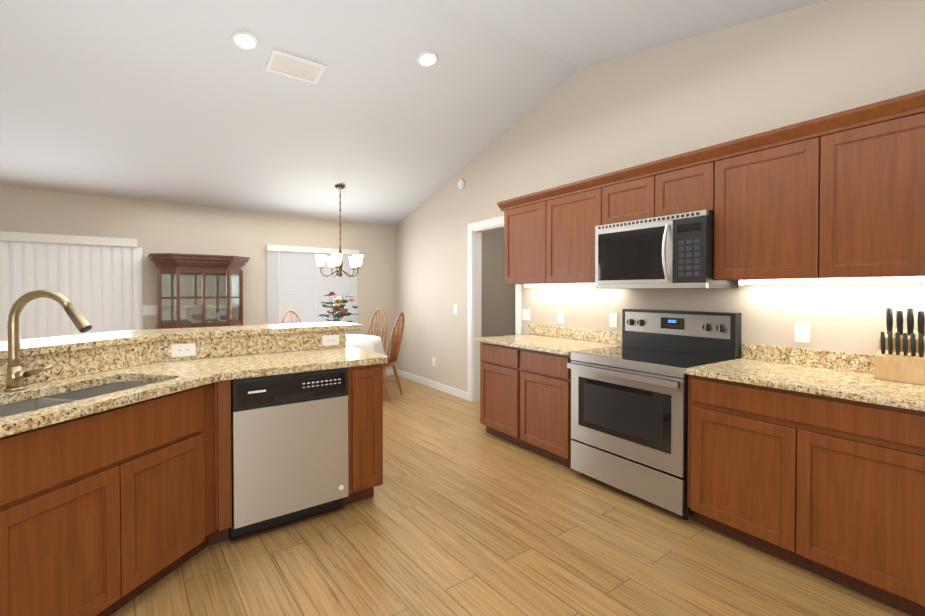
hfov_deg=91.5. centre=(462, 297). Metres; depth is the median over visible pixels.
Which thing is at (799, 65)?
wall
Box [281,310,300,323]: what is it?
chair
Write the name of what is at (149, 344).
island countertop
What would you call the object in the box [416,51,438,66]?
recessed light
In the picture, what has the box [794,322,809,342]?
outlet
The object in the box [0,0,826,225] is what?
ceiling
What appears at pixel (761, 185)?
upper cabinet
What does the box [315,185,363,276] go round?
chandelier
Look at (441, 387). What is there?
baseboard
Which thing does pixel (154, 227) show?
wall
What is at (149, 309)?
light switch
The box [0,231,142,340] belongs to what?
vertical blind
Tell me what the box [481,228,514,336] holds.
wall
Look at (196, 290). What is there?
hutch
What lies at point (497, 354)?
base cabinet
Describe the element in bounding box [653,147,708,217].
upper cabinet
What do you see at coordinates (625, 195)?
upper cabinet
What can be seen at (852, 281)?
under-cabinet light
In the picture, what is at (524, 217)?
upper cabinet
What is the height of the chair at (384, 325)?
1.087 m
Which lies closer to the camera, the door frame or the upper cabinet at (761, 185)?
the upper cabinet at (761, 185)
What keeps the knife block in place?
on the base cabinet at (812, 460)
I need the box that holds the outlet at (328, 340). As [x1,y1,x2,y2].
[322,335,338,345]
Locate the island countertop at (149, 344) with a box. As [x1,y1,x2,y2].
[0,321,362,364]
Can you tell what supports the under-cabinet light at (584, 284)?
attached to the upper cabinet at (571, 208)
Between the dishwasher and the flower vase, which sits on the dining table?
the flower vase
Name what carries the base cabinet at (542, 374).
on the floor
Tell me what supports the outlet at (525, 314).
attached to the wall at (799, 65)
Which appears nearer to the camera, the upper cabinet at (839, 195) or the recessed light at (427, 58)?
the upper cabinet at (839, 195)
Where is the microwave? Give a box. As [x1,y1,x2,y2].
[595,210,738,288]
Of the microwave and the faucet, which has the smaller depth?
the faucet
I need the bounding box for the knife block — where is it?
[874,308,924,384]
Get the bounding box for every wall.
[0,187,395,369]
[396,0,924,391]
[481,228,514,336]
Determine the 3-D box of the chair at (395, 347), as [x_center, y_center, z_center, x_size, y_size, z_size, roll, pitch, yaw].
[-1.009,0.721,5.704,0.552,1.087,0.430,0,1,16]
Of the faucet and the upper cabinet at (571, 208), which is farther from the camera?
the upper cabinet at (571, 208)
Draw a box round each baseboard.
[386,369,393,375]
[397,369,466,399]
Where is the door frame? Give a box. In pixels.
[467,216,521,401]
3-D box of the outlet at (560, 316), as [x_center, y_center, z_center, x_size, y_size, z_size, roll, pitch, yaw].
[0.926,0.181,4.254,0.007,0.118,0.075,-1,1,-34]
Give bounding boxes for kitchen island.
[0,345,387,615]
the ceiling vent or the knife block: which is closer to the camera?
the knife block
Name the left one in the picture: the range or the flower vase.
the flower vase
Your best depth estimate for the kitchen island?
1.92 m
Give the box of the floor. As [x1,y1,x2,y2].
[110,375,911,615]
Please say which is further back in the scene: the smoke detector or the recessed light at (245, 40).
the smoke detector
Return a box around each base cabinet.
[475,336,554,443]
[515,340,621,471]
[684,343,924,615]
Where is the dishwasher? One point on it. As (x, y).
(289, 446)
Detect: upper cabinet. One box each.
[501,190,544,284]
[545,178,596,283]
[597,162,652,225]
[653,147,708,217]
[709,118,816,280]
[813,90,924,278]
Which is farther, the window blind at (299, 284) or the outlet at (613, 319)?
the window blind at (299, 284)
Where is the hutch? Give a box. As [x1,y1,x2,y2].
[148,253,249,328]
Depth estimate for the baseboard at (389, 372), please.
7.18 m
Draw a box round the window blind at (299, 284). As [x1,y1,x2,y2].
[266,245,358,323]
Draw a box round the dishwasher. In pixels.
[230,367,347,538]
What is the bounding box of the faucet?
[4,290,91,391]
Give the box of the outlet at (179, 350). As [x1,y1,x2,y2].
[171,343,195,356]
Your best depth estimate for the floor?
2.28 m
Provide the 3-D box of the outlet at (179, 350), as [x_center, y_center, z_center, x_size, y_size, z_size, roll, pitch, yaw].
[-1.684,0.317,2.724,0.125,0.075,0.007,-1,1,-37]
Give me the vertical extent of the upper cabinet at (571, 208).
0.805 m
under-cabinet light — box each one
[525,283,594,286]
[739,277,924,284]
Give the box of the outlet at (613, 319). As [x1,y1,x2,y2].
[610,313,617,326]
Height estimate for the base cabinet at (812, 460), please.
1.004 m
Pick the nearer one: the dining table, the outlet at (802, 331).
the outlet at (802, 331)
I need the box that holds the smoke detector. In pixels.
[458,179,464,189]
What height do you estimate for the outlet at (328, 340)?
0.075 m
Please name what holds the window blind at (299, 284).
attached to the wall at (154, 227)
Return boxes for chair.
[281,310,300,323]
[367,309,388,385]
[383,312,403,401]
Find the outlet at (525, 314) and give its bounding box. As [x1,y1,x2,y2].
[522,309,529,320]
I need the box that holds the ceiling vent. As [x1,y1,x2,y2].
[265,49,325,83]
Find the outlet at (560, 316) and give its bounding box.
[558,310,563,322]
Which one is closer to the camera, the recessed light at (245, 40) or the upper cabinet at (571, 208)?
the recessed light at (245, 40)
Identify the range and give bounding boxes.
[567,309,741,519]
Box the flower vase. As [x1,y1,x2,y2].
[318,292,357,322]
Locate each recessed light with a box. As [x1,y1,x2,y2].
[231,31,258,49]
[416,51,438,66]
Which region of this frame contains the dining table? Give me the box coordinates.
[346,334,384,354]

